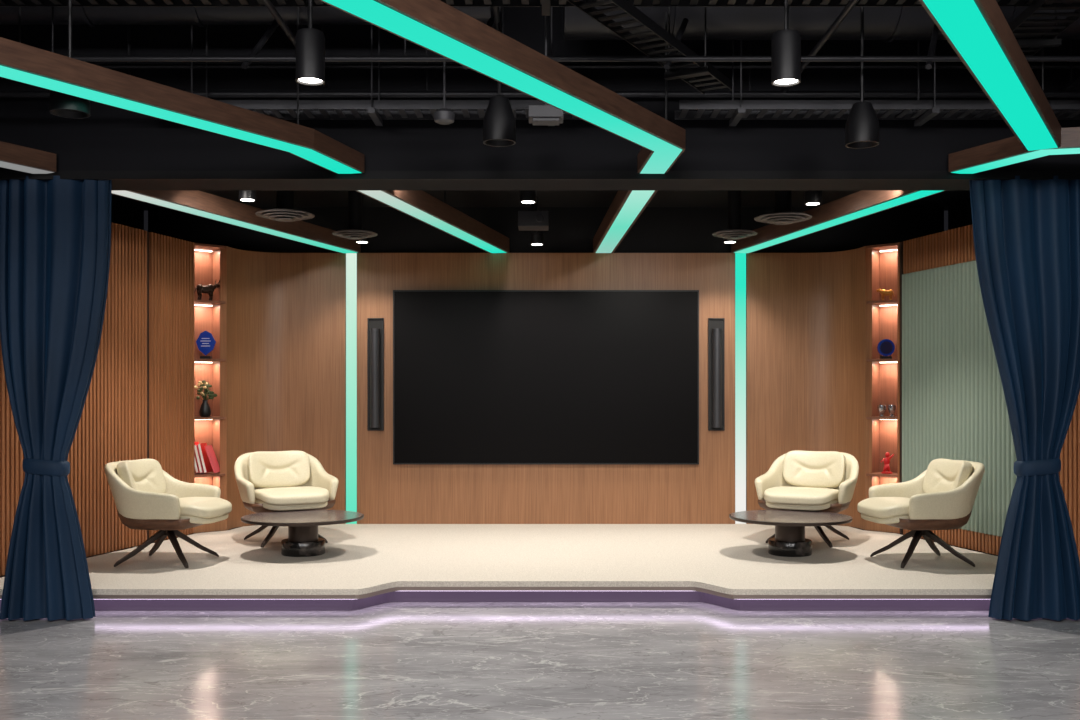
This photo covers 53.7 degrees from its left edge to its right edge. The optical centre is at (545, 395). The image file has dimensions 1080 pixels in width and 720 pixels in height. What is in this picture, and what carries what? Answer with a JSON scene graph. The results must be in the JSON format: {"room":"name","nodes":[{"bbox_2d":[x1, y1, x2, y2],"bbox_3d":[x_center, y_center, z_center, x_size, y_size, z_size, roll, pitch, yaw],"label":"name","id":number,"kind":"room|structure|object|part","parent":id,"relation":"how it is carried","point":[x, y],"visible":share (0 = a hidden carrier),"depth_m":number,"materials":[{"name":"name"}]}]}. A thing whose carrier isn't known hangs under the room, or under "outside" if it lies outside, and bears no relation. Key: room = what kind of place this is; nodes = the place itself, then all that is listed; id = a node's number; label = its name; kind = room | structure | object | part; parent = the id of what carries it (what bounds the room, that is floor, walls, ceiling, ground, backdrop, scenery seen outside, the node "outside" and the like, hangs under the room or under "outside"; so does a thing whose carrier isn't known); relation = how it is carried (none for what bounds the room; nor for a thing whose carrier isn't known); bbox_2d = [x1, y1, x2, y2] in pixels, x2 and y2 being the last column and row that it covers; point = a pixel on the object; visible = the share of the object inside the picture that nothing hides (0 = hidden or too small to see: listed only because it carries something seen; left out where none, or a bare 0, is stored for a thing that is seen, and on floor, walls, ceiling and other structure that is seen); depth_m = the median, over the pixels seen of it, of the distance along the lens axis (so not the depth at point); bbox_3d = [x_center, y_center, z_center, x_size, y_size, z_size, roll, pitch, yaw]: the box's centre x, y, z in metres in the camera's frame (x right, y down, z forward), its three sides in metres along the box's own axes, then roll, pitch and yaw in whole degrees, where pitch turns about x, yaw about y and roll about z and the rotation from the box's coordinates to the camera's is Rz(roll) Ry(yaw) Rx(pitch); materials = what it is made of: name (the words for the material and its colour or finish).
{"room":"television studio","nodes":[
{"label":"television studio","id":0,"kind":"room"},
{"bbox_2d":[0,222,193,577],"bbox_3d":[-3.374,0.010,8.015,0.064,2.670,2.520,0,0,14],"label":"wall","id":1,"kind":"structure","parent":0,"point":[139,404],"depth_m":8.35,"materials":[{"name":"brown wood"}]},
{"bbox_2d":[111,194,143,229],"bbox_3d":[-3.800,-1.555,8.300,0.100,0.460,3.300,0,0,0],"label":"wall","id":2,"kind":"structure","parent":0,"point":[124,212],"depth_m":9.54,"materials":[{"name":"black paint"}]},
{"bbox_2d":[220,246,345,529],"bbox_3d":[-2.425,-0.070,9.798,1.142,2.510,0.340,0,0,-26],"label":"wall","id":3,"kind":"structure","parent":0,"point":[283,315],"depth_m":9.88,"materials":[{"name":"brown wood"}]},
{"bbox_2d":[194,243,225,532],"bbox_3d":[-3.029,-0.070,9.438,0.313,2.510,0.300,0,0,-41],"label":"shelf niche","id":4,"kind":"object","parent":3,"relation":"attached to","point":[206,256],"visible":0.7,"depth_m":9.55,"materials":[{"name":"brown wood"}]},
{"bbox_2d":[195,380,216,416],"bbox_3d":[-3.005,0.022,9.412,0.197,0.324,0.139,0,0,0],"label":"flower vase","id":5,"kind":"object","parent":4,"relation":"on","point":[204,411],"visible":0.99,"depth_m":9.39,"materials":[{"name":"black ceramic"}]},
{"bbox_2d":[196,331,215,358],"bbox_3d":[-2.995,-0.451,9.401,0.170,0.250,0.050,0,0,0],"label":"plaque","id":6,"kind":"object","parent":4,"relation":"on","point":[205,342],"visible":0.99,"depth_m":9.39,"materials":[{"name":"blue"}]},
{"bbox_2d":[195,442,219,472],"bbox_3d":[-3.003,0.541,9.406,0.236,0.269,0.190,0,0,0],"label":"leaning books","id":7,"kind":"object","parent":4,"relation":"on","point":[206,461],"visible":0.9,"depth_m":9.34,"materials":[{"name":"red paper"}]},
{"bbox_2d":[195,280,219,300],"bbox_3d":[-2.993,-0.940,9.430,0.247,0.210,0.091,0,0,-42],"label":"figurine","id":8,"kind":"object","parent":4,"relation":"on","point":[209,288],"visible":0.93,"depth_m":9.41,"materials":[{"name":"brown metal"}]},
{"bbox_3d":[-3.025,-0.825,9.431,0.283,0.020,0.275,0,0,-41],"label":"shelf","id":9,"kind":"part","parent":4,"relation":"part of","materials":[{"name":"brown wood"}]},
{"bbox_3d":[-3.025,-0.315,9.431,0.283,0.020,0.275,0,0,-41],"label":"shelf","id":10,"kind":"part","parent":4,"relation":"part of","materials":[{"name":"brown wood"}]},
{"bbox_3d":[-3.025,0.195,9.431,0.283,0.020,0.275,0,0,-41],"label":"shelf","id":11,"kind":"part","parent":4,"relation":"part of","materials":[{"name":"brown wood"}]},
{"bbox_3d":[-3.025,0.695,9.431,0.283,0.020,0.275,0,0,-41],"label":"shelf","id":12,"kind":"part","parent":4,"relation":"part of","materials":[{"name":"brown wood"}]},
{"bbox_2d":[0,531,1079,719],"bbox_3d":[0.000,1.395,2.600,12.400,0.100,16.000,0,0,0],"label":"floor","id":13,"kind":"structure","parent":0,"point":[390,660],"depth_m":5.37,"materials":[{"name":"grey concrete"}]},
{"bbox_2d":[0,524,997,610],"bbox_3d":[0.000,1.264,8.224,7.321,0.159,3.352,0,0,0],"label":"stage platform","id":14,"kind":"object","parent":13,"relation":"on","point":[731,566],"visible":0.98,"depth_m":7.29,"materials":[{"name":"beige carpet"}]},
{"bbox_2d":[104,459,231,567],"bbox_3d":[-2.689,0.820,7.619,0.796,0.726,0.770,0,0,6],"label":"lounge chair","id":15,"kind":"object","parent":14,"relation":"on","point":[146,497],"visible":1,"depth_m":7.40,"materials":[{"name":"beige leather"}]},
{"bbox_2d":[117,459,165,492],"bbox_3d":[-2.927,0.615,7.644,0.206,0.315,0.506,0,0,6],"label":"cushion","id":16,"kind":"object","parent":15,"relation":"on","point":[146,475],"depth_m":7.69,"materials":[{"name":"beige leather"}]},
{"bbox_2d":[179,497,231,517],"bbox_3d":[-2.617,0.796,7.611,0.651,0.123,0.558,0,0,6],"label":"seat cushion","id":17,"kind":"object","parent":15,"relation":"on","point":[190,507],"depth_m":7.44,"materials":[{"name":"beige leather"}]},
{"bbox_2d":[234,450,338,547],"bbox_3d":[-2.114,0.820,8.670,0.770,0.726,0.796,0,0,-30],"label":"lounge chair","id":18,"kind":"object","parent":14,"relation":"on","point":[267,481],"visible":0.95,"depth_m":8.71,"materials":[{"name":"beige leather"}]},
{"bbox_2d":[247,450,309,488],"bbox_3d":[-2.234,0.615,8.877,0.506,0.315,0.206,0,0,-30],"label":"cushion","id":19,"kind":"object","parent":18,"relation":"on","point":[265,469],"depth_m":8.85,"materials":[{"name":"beige fabric"}]},
{"bbox_2d":[255,486,328,504],"bbox_3d":[-2.078,0.796,8.607,0.558,0.123,0.651,0,0,-30],"label":"seat cushion","id":20,"kind":"object","parent":18,"relation":"on","point":[264,495],"depth_m":8.37,"materials":[{"name":"beige leather"}]},
{"bbox_2d":[241,510,363,556],"bbox_3d":[-1.820,1.041,8.000,0.900,0.285,0.900,0,0,0],"label":"coffee table","id":21,"kind":"object","parent":14,"relation":"on","point":[302,540],"visible":1,"depth_m":7.89,"materials":[{"name":"stone"}]},
{"bbox_2d":[729,510,852,556],"bbox_3d":[1.830,1.041,8.000,0.900,0.285,0.900,0,0,0],"label":"coffee table","id":22,"kind":"object","parent":14,"relation":"on","point":[789,540],"visible":1,"depth_m":7.89,"materials":[{"name":"wood"}]},
{"bbox_2d":[755,450,858,547],"bbox_3d":[2.124,0.820,8.670,0.770,0.726,0.796,0,0,30],"label":"lounge chair","id":23,"kind":"object","parent":14,"relation":"on","point":[824,481],"visible":0.96,"depth_m":8.70,"materials":[{"name":"beige leather"}]},
{"bbox_2d":[764,486,838,504],"bbox_3d":[2.088,0.796,8.607,0.558,0.123,0.651,0,0,30],"label":"seat cushion","id":24,"kind":"object","parent":23,"relation":"on","point":[773,495],"depth_m":8.37,"materials":[{"name":"beige leather"}]},
{"bbox_2d":[783,450,845,488],"bbox_3d":[2.244,0.615,8.877,0.506,0.315,0.206,0,0,30],"label":"cushion","id":25,"kind":"object","parent":23,"relation":"on","point":[816,469],"depth_m":8.85,"materials":[{"name":"beige leather"}]},
{"bbox_2d":[857,458,984,567],"bbox_3d":[2.669,0.820,7.619,0.796,0.726,0.770,0,0,-6],"label":"lounge chair","id":26,"kind":"object","parent":14,"relation":"on","point":[943,496],"visible":1,"depth_m":7.40,"materials":[{"name":"beige leather"}]},
{"bbox_2d":[857,497,909,517],"bbox_3d":[2.597,0.796,7.611,0.651,0.123,0.558,0,0,-6],"label":"seat cushion","id":27,"kind":"object","parent":26,"relation":"on","point":[873,507],"depth_m":7.44,"materials":[{"name":"beige leather"}]},
{"bbox_2d":[923,458,972,492],"bbox_3d":[2.907,0.615,7.644,0.206,0.315,0.506,0,0,-6],"label":"cushion","id":28,"kind":"object","parent":26,"relation":"on","point":[942,475],"depth_m":7.69,"materials":[{"name":"beige leather"}]},
{"bbox_2d":[0,7,1079,189],"bbox_3d":[0.000,-1.933,6.575,12.000,1.245,0.450,0,0,0],"label":"ceiling","id":29,"kind":"structure","parent":0,"point":[112,138],"depth_m":6.35,"materials":[{"name":"black"}]},
{"bbox_2d":[0,141,55,171],"bbox_3d":[-3.435,-1.377,5.473,0.175,0.105,1.977,0,0,28],"label":"ceiling beam","id":30,"kind":"structure","parent":29,"relation":"attached to","point":[9,153],"depth_m":6.14,"materials":[{"name":"brown wood"}]},
{"bbox_2d":[0,161,54,173],"bbox_3d":[-3.435,-1.322,5.473,1.058,0.001,1.813,0,0,0],"label":"led strip","id":31,"kind":"object","parent":30,"relation":"attached to","point":[2,164],"visible":1,"depth_m":6.20,"materials":[{"name":"white plastic"}]},
{"bbox_2d":[0,37,363,172],"bbox_3d":[-2.108,-1.377,4.542,0.327,0.105,4.116,0,0,30],"label":"ceiling beam","id":32,"kind":"structure","parent":29,"relation":"attached to","point":[14,55],"depth_m":4.92,"materials":[{"name":"brown wood"}]},
{"bbox_2d":[0,65,360,173],"bbox_3d":[-2.176,-1.322,4.563,2.171,0.001,3.603,0,0,0],"label":"led strip","id":33,"kind":"object","parent":32,"relation":"attached to","point":[311,155],"visible":1,"depth_m":5.05,"materials":[{"name":"teal plastic"}]},
{"bbox_2d":[320,0,684,172],"bbox_3d":[-0.293,-1.377,4.210,0.464,0.105,4.728,0,0,27],"label":"ceiling beam","id":34,"kind":"structure","parent":29,"relation":"attached to","point":[437,15],"depth_m":4.41,"materials":[{"name":"brown wood"}]},
{"bbox_2d":[323,0,681,173],"bbox_3d":[-0.414,-1.322,4.246,2.296,0.001,4.206,0,0,0],"label":"led strip","id":35,"kind":"object","parent":34,"relation":"attached to","point":[664,155],"visible":1,"depth_m":4.36,"materials":[{"name":"teal plastic"}]},
{"bbox_2d":[0,171,1079,179],"bbox_3d":[0.000,-1.315,6.360,8.400,0.050,0.030,0,0,0],"label":"track","id":36,"kind":"object","parent":29,"relation":"attached to","point":[4,175],"visible":1,"depth_m":6.34,"materials":[{"name":"black"}]},
{"bbox_2d":[0,176,111,620],"bbox_3d":[-2.962,0.011,6.430,0.676,2.643,0.200,0,0,0],"label":"velvet curtain","id":37,"kind":"object","parent":36,"relation":"hanging from","point":[55,234],"visible":0.98,"depth_m":6.37,"materials":[{"name":"blue fabric"}]},
{"bbox_2d":[969,176,1079,620],"bbox_3d":[2.928,0.011,6.431,0.749,2.643,0.204,0,0,0],"label":"velvet curtain","id":38,"kind":"object","parent":36,"relation":"hanging from","point":[1026,233],"visible":1,"depth_m":6.37,"materials":[{"name":"blue fabric"}]},
{"bbox_2d":[528,16,563,125],"bbox_3d":[0.000,-1.987,5.550,0.180,1.136,0.140,0,0,0],"label":"projector","id":39,"kind":"object","parent":29,"relation":"hanging from","point":[539,115],"depth_m":5.48,"materials":[{"name":"grey plastic"}]},
{"bbox_2d":[593,190,657,252],"bbox_3d":[0.580,-1.390,8.340,0.190,0.130,3.062,0,0,-2],"label":"ceiling beam","id":40,"kind":"structure","parent":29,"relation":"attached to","point":[619,200],"depth_m":8.13,"materials":[{"name":"brown wood"}]},
{"bbox_2d":[731,190,945,252],"bbox_3d":[2.150,-1.390,8.340,0.190,0.130,3.139,0,0,-13],"label":"ceiling beam","id":41,"kind":"structure","parent":29,"relation":"attached to","point":[863,199],"depth_m":8.04,"materials":[{"name":"brown wood"}]},
{"bbox_2d":[923,0,1057,150],"bbox_3d":[1.630,-1.320,4.030,2.184,0.001,3.436,0,0,0],"label":"led strip","id":42,"kind":"object","parent":29,"relation":"attached to","point":[962,21],"visible":1,"depth_m":4.27,"materials":[{"name":"teal plastic"}]},
{"bbox_2d":[919,0,1079,172],"bbox_3d":[2.364,-1.377,4.040,2.376,0.105,4.726,0,0,32],"label":"ceiling beam","id":43,"kind":"structure","parent":29,"relation":"attached to","point":[990,10],"depth_m":5.03,"materials":[{"name":"brown wood"}]},
{"bbox_2d":[951,148,1079,173],"bbox_3d":[3.455,-1.322,5.852,2.121,0.001,1.046,0,0,0],"label":"led strip","id":44,"kind":"object","parent":29,"relation":"attached to","point":[1040,153],"visible":1,"depth_m":5.96,"materials":[{"name":"teal plastic"}]},
{"bbox_2d":[118,190,969,210],"bbox_3d":[0.000,-1.805,8.450,7.800,0.100,3.300,0,0,0],"label":"ceiling","id":45,"kind":"structure","parent":0,"point":[946,199],"depth_m":9.48,"materials":[{"name":"black paint"}]},
{"bbox_2d":[112,190,360,252],"bbox_3d":[-2.300,-1.390,8.340,0.190,0.130,3.219,0,0,18],"label":"ceiling beam","id":46,"kind":"structure","parent":45,"relation":"attached to","point":[195,199],"depth_m":8.06,"materials":[{"name":"brown wood"}]},
{"bbox_2d":[112,190,356,252],"bbox_3d":[-2.300,-1.322,8.340,1.138,0.001,3.105,0,0,0],"label":"led strip","id":47,"kind":"object","parent":46,"relation":"attached to","point":[136,196],"visible":0.97,"depth_m":7.99,"materials":[{"name":"plastic"}]},
{"bbox_2d":[239,190,255,201],"bbox_3d":[-2.140,-1.579,7.650,0.122,0.352,0.122,0,0,0],"label":"recessed light","id":48,"kind":"object","parent":45,"relation":"in","point":[244,195],"visible":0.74,"depth_m":7.60,"materials":[{"name":"black paint"}]},
{"bbox_2d":[255,190,314,221],"bbox_3d":[-1.980,-1.539,8.100,0.440,0.412,0.440,0,0,0],"label":"ceiling vent","id":49,"kind":"object","parent":45,"relation":"in","point":[284,211],"visible":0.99,"depth_m":8.04,"materials":[{"name":"grey metal"}]},
{"bbox_2d":[332,190,377,239],"bbox_3d":[-1.620,-1.539,9.050,0.380,0.412,0.380,0,0,0],"label":"ceiling vent","id":50,"kind":"object","parent":45,"relation":"in","point":[354,231],"visible":0.98,"depth_m":9.00,"materials":[{"name":"grey metal"}]},
{"bbox_2d":[355,197,368,242],"bbox_3d":[-1.620,-1.554,9.400,0.122,0.402,0.122,0,0,0],"label":"recessed light","id":51,"kind":"object","parent":45,"relation":"in","point":[366,240],"visible":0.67,"depth_m":9.39,"materials":[{"name":"black paint"}]},
{"bbox_2d":[355,190,508,252],"bbox_3d":[-0.790,-1.390,8.340,0.190,0.130,3.144,0,0,13],"label":"ceiling beam","id":52,"kind":"structure","parent":45,"relation":"attached to","point":[421,200],"depth_m":8.17,"materials":[{"name":"brown wood"}]},
{"bbox_2d":[358,190,505,252],"bbox_3d":[-0.790,-1.322,8.340,0.861,0.001,3.093,0,0,0],"label":"led strip","id":53,"kind":"object","parent":52,"relation":"attached to","point":[379,195],"visible":1,"depth_m":7.95,"materials":[{"name":"teal plastic"}]},
{"bbox_2d":[520,190,535,203],"bbox_3d":[-0.130,-1.579,7.730,0.122,0.352,0.122,0,0,0],"label":"recessed light","id":54,"kind":"object","parent":45,"relation":"in","point":[526,196],"visible":0.7,"depth_m":7.68,"materials":[{"name":"black paint"}]},
{"bbox_2d":[518,203,548,230],"bbox_3d":[-0.100,-1.540,8.492,0.240,0.410,0.255,0,0,0],"label":"ceiling projector","id":55,"kind":"object","parent":45,"relation":"hanging from","point":[533,219],"visible":0.77,"depth_m":8.38,"materials":[{"name":"grey"}]},
{"bbox_2d":[530,197,543,244],"bbox_3d":[-0.080,-1.544,9.400,0.122,0.422,0.122,0,0,0],"label":"pendant light","id":56,"kind":"object","parent":45,"relation":"in","point":[536,238],"visible":0.98,"depth_m":9.36,"materials":[{"name":"black paint"}]},
{"bbox_2d":[723,238,736,242],"bbox_3d":[1.620,-1.554,9.400,0.122,0.402,0.122,0,0,0],"label":"recessed light","id":57,"kind":"object","parent":45,"relation":"in","point":[724,240],"visible":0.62,"depth_m":9.36,"materials":[{"name":"black paint"}]},
{"bbox_2d":[712,190,756,239],"bbox_3d":[1.600,-1.539,9.050,0.380,0.412,0.380,0,0,0],"label":"ceiling vent","id":58,"kind":"object","parent":45,"relation":"in","point":[734,232],"visible":0.99,"depth_m":9.00,"materials":[{"name":"grey metal"}]},
{"bbox_2d":[754,190,811,224],"bbox_3d":[1.830,-1.539,8.240,0.440,0.412,0.440,0,0,0],"label":"ceiling vent","id":59,"kind":"object","parent":45,"relation":"in","point":[783,214],"visible":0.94,"depth_m":8.18,"materials":[{"name":"grey metal"}]},
{"bbox_2d":[804,190,820,204],"bbox_3d":[1.950,-1.579,7.800,0.122,0.352,0.122,0,0,0],"label":"recessed light","id":60,"kind":"object","parent":45,"relation":"in","point":[812,197],"visible":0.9,"depth_m":7.75,"materials":[{"name":"black paint"}]},
{"bbox_2d":[357,253,734,523],"bbox_3d":[0.000,-0.070,9.930,3.500,2.510,0.100,0,0,0],"label":"wall","id":61,"kind":"structure","parent":0,"point":[387,493],"depth_m":9.88,"materials":[{"name":"brown wood"}]},
{"bbox_2d":[367,318,383,430],"bbox_3d":[-1.563,-0.197,9.830,0.147,1.027,0.096,0,0,0],"label":"speaker","id":62,"kind":"object","parent":61,"relation":"attached to","point":[375,326],"visible":1,"depth_m":9.78},
{"bbox_2d":[393,290,698,464],"bbox_3d":[0.000,-0.172,9.860,2.824,1.609,0.036,0,0,0],"label":"wall screen","id":63,"kind":"object","parent":61,"relation":"attached to","point":[481,377],"visible":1,"depth_m":9.85,"materials":[{"name":"black glass"}]},
{"bbox_3d":[-1.406,-0.172,9.860,0.012,1.585,0.036,0,0,0],"label":"frame","id":64,"kind":"part","parent":63,"relation":"part of","materials":[{"name":"black paint"}]},
{"bbox_3d":[0.000,-0.971,9.860,2.824,0.012,0.036,0,0,0],"label":"frame","id":65,"kind":"part","parent":63,"relation":"part of","materials":[{"name":"black paint"}]},
{"bbox_3d":[0.000,0.626,9.860,2.824,0.012,0.036,0,0,0],"label":"frame","id":66,"kind":"part","parent":63,"relation":"part of","materials":[{"name":"black paint"}]},
{"bbox_3d":[1.406,-0.172,9.860,0.012,1.585,0.036,0,0,0],"label":"frame","id":67,"kind":"part","parent":63,"relation":"part of","materials":[{"name":"black paint"}]},
{"bbox_2d":[596,190,654,252],"bbox_3d":[0.580,-1.322,8.340,0.245,0.001,3.065,0,0,0],"label":"led strip","id":68,"kind":"object","parent":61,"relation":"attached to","point":[637,199],"visible":0.95,"depth_m":7.95,"materials":[{"name":"teal plastic"}]},
{"bbox_2d":[708,318,724,430],"bbox_3d":[1.563,-0.197,9.830,0.147,1.027,0.096,0,0,0],"label":"speaker","id":69,"kind":"object","parent":61,"relation":"attached to","point":[716,326],"visible":1,"depth_m":9.78},
{"bbox_2d":[148,207,943,252],"bbox_3d":[0.000,-1.555,9.980,7.400,0.460,0.120,0,0,0],"label":"ceiling","id":70,"kind":"structure","parent":0,"point":[571,229],"depth_m":9.92,"materials":[{"name":"black"}]},
{"bbox_2d":[746,246,871,529],"bbox_3d":[2.425,-0.070,9.798,1.142,2.510,0.340,0,0,26],"label":"wall","id":71,"kind":"structure","parent":0,"point":[809,317],"depth_m":9.88,"materials":[{"name":"brown wood"}]},
{"bbox_2d":[734,190,943,252],"bbox_3d":[2.150,-1.322,8.340,0.841,0.001,3.092,0,0,0],"label":"led strip","id":72,"kind":"object","parent":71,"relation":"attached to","point":[922,193],"visible":1,"depth_m":7.95,"materials":[{"name":"teal plastic"}]},
{"bbox_2d":[866,243,897,532],"bbox_3d":[3.029,-0.070,9.438,0.313,2.510,0.300,0,0,41],"label":"shelf niche","id":73,"kind":"object","parent":71,"relation":"attached to","point":[884,256],"visible":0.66,"depth_m":9.55,"materials":[{"name":"brown wood"}]},
{"bbox_3d":[3.025,-0.825,9.431,0.283,0.020,0.275,0,0,41],"label":"shelf","id":74,"kind":"part","parent":73,"relation":"part of","materials":[{"name":"brown wood"}]},
{"bbox_3d":[3.025,-0.315,9.431,0.283,0.020,0.275,0,0,41],"label":"shelf","id":75,"kind":"part","parent":73,"relation":"part of","materials":[{"name":"brown wood"}]},
{"bbox_3d":[3.025,0.195,9.431,0.283,0.020,0.275,0,0,41],"label":"shelf","id":76,"kind":"part","parent":73,"relation":"part of","materials":[{"name":"brown wood"}]},
{"bbox_3d":[3.025,0.695,9.431,0.283,0.020,0.275,0,0,41],"label":"shelf","id":77,"kind":"part","parent":73,"relation":"part of","materials":[{"name":"brown wood"}]},
{"bbox_2d":[876,288,893,299],"bbox_3d":[2.998,-0.896,9.425,0.170,0.123,0.044,0,0,42],"label":"horse figurine","id":78,"kind":"object","parent":73,"relation":"on","point":[883,292],"visible":0.98,"depth_m":9.41,"materials":[{"name":"gold metal"}]},
{"bbox_2d":[877,339,894,358],"bbox_3d":[2.995,-0.413,9.401,0.149,0.175,0.050,0,0,0],"label":"plaque","id":79,"kind":"object","parent":73,"relation":"on","point":[885,347],"visible":1,"depth_m":9.39,"materials":[{"name":"blue glass"}]},
{"bbox_2d":[878,405,895,416],"bbox_3d":[3.008,0.132,9.416,0.162,0.105,0.072,0,0,0],"label":"cups","id":80,"kind":"object","parent":73,"relation":"on","point":[881,408],"visible":1,"depth_m":9.39,"materials":[{"name":"grey metal"}]},
{"bbox_2d":[880,452,893,473],"bbox_3d":[3.008,0.590,9.416,0.100,0.189,0.100,0,0,-42],"label":"figurine","id":81,"kind":"object","parent":73,"relation":"on","point":[886,460],"visible":1,"depth_m":9.40,"materials":[{"name":"red plastic"}]},
{"bbox_2d":[948,198,971,229],"bbox_3d":[3.800,-1.555,8.300,0.100,0.460,3.300,0,0,0],"label":"wall","id":82,"kind":"structure","parent":0,"point":[959,214],"depth_m":9.65,"materials":[{"name":"black paint"}]},
{"bbox_2d":[898,224,1079,561],"bbox_3d":[3.368,0.010,8.013,0.078,2.670,2.520,0,0,-14],"label":"wall","id":83,"kind":"structure","parent":0,"point":[952,405],"depth_m":8.42,"materials":[{"name":"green wood"}]},
{"bbox_3d":[0.000,-2.605,1.900,12.400,0.100,9.800,0,0,0],"label":"ceiling","id":84,"kind":"structure","parent":0,"visible":0},
{"bbox_2d":[0,7,20,78],"bbox_3d":[-2.750,-2.138,4.450,0.280,0.835,2.916,0,0,-6],"label":"rod","id":85,"kind":"object","parent":84,"relation":"hanging from","point":[19,7],"visible":0.03,"depth_m":5.56,"materials":[{"name":"black metal"}]},
{"bbox_2d":[49,0,90,118],"bbox_3d":[-2.150,-1.915,4.820,0.170,1.280,0.170,0,0,0],"label":"spotlight","id":86,"kind":"object","parent":84,"relation":"hanging from","point":[60,104],"visible":0.64,"depth_m":4.79,"materials":[{"name":"black paint"}]},
{"bbox_2d":[0,7,492,26],"bbox_3d":[-2.900,-2.294,5.850,5.200,0.521,0.343,0,0,0],"label":"truss","id":87,"kind":"object","parent":84,"relation":"hanging from","point":[90,16],"visible":0.6,"depth_m":5.78,"materials":[{"name":"black metal"}]},
{"bbox_2d":[297,7,298,124],"bbox_3d":[-1.325,-1.992,5.700,0.011,1.125,0.011,0,0,22],"label":"rod","id":88,"kind":"object","parent":84,"relation":"hanging from","point":[297,7],"visible":0.47,"depth_m":5.70,"materials":[{"name":"black paint"}]},
{"bbox_2d":[296,0,324,85],"bbox_3d":[-1.060,-1.985,4.800,0.130,1.140,0.130,0,0,0],"label":"spotlight","id":89,"kind":"object","parent":84,"relation":"hanging from","point":[310,42],"visible":1,"depth_m":4.75,"materials":[{"name":"black paint"}]},
{"bbox_2d":[151,7,581,125],"bbox_3d":[-0.975,-2.067,6.100,2.650,0.975,0.300,0,0,0],"label":"cable tray","id":90,"kind":"object","parent":84,"relation":"hanging from","point":[371,113],"visible":0.47,"depth_m":5.99,"materials":[{"name":"grey metal"}]},
{"bbox_2d":[434,62,454,124],"bbox_3d":[-0.520,-1.975,5.460,0.110,1.160,0.110,0,0,0],"label":"sensor","id":91,"kind":"object","parent":84,"relation":"hanging from","point":[443,116],"visible":0.95,"depth_m":5.43,"materials":[{"name":"grey metal"}]},
{"bbox_2d":[483,7,515,146],"bbox_3d":[-0.240,-1.930,5.500,0.170,1.250,0.170,0,0,0],"label":"spotlight","id":92,"kind":"object","parent":84,"relation":"hanging from","point":[499,121],"visible":1,"depth_m":5.44,"materials":[{"name":"black paint"}]},
{"bbox_2d":[0,0,1079,97],"bbox_3d":[0.000,-2.090,3.900,11.800,0.930,4.800,0,0,0],"label":"pipes","id":93,"kind":"object","parent":84,"relation":"hanging from","point":[930,58],"visible":0.52,"depth_m":6.25,"materials":[{"name":"black metal"}]},
{"bbox_2d":[0,0,1079,15],"bbox_3d":[0.000,-2.203,5.000,10.000,0.705,0.380,0,0,0],"label":"cable tray","id":94,"kind":"object","parent":84,"relation":"hanging from","point":[545,4],"visible":0.8,"depth_m":5.15,"materials":[{"name":"black metal"}]},
{"bbox_2d":[567,0,731,93],"bbox_3d":[0.025,-2.103,4.250,0.240,0.905,3.783,0,0,29],"label":"cable tray","id":95,"kind":"object","parent":84,"relation":"hanging from","point":[675,71],"visible":0.94,"depth_m":5.11,"materials":[{"name":"black metal"}]},
{"bbox_2d":[665,12,666,119],"bbox_3d":[0.640,-1.992,5.680,0.011,1.125,0.011,0,0,22],"label":"rod","id":96,"kind":"object","parent":84,"relation":"hanging from","point":[665,12],"visible":0.47,"depth_m":5.68,"materials":[{"name":"black paint"}]},
{"bbox_2d":[771,0,800,86],"bbox_3d":[1.080,-1.982,4.800,0.130,1.145,0.130,0,0,0],"label":"spotlight","id":97,"kind":"object","parent":84,"relation":"hanging from","point":[786,43],"visible":1,"depth_m":4.75,"materials":[{"name":"black paint"}]},
{"bbox_2d":[564,7,1079,41],"bbox_3d":[2.806,-2.255,5.850,5.412,0.601,0.502,0,0,0],"label":"truss","id":98,"kind":"object","parent":84,"relation":"hanging from","point":[886,24],"visible":0.41,"depth_m":5.73,"materials":[{"name":"black metal"}]},
{"bbox_2d":[845,7,878,148],"bbox_3d":[1.630,-1.925,5.500,0.170,1.260,0.170,0,0,0],"label":"spotlight","id":99,"kind":"object","parent":84,"relation":"hanging from","point":[862,124],"visible":0.97,"depth_m":5.45,"materials":[{"name":"black paint"}]},
{"bbox_2d":[675,40,1079,125],"bbox_3d":[2.175,-2.067,6.100,2.850,0.975,0.300,0,0,0],"label":"cable tray","id":100,"kind":"object","parent":84,"relation":"hanging from","point":[737,112],"visible":0.79,"depth_m":5.99,"materials":[{"name":"grey metal"}]},
{"bbox_2d":[1042,35,1043,91],"bbox_3d":[2.710,-1.992,5.820,0.011,1.125,0.011,0,0,22],"label":"rod","id":101,"kind":"object","parent":84,"relation":"hanging from","point":[1042,35],"visible":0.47,"depth_m":5.82,"materials":[{"name":"black paint"}]},
{"bbox_2d":[1009,0,1079,55],"bbox_3d":[2.400,-2.178,4.200,0.330,0.755,3.406,0,0,3],"label":"cable tray","id":102,"kind":"object","parent":84,"relation":"hanging from","point":[1036,44],"visible":0.66,"depth_m":5.30,"materials":[{"name":"black metal"}]},
{"bbox_3d":[-1.805,-0.070,9.920,0.105,2.510,0.040,0,0,0],"label":"channel","id":103,"kind":"object","parent":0,"visible":0},
{"bbox_2d":[346,253,356,523],"bbox_3d":[-1.805,-0.070,9.895,0.100,2.510,0.001,0,0,0],"label":"diffuser","id":104,"kind":"object","parent":103,"relation":"attached to","point":[351,258],"visible":0.96,"depth_m":9.89,"materials":[{"name":"teal plastic"}]},
{"bbox_3d":[1.805,-0.070,9.920,0.105,2.510,0.040,0,0,0],"label":"channel","id":105,"kind":"object","parent":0,"visible":0},
{"bbox_2d":[735,253,745,523],"bbox_3d":[1.805,-0.070,9.895,0.100,2.510,0.001,0,0,0],"label":"diffuser","id":106,"kind":"object","parent":105,"relation":"attached to","point":[740,258],"visible":0.96,"depth_m":9.89,"materials":[{"name":"teal plastic"}]}
]}

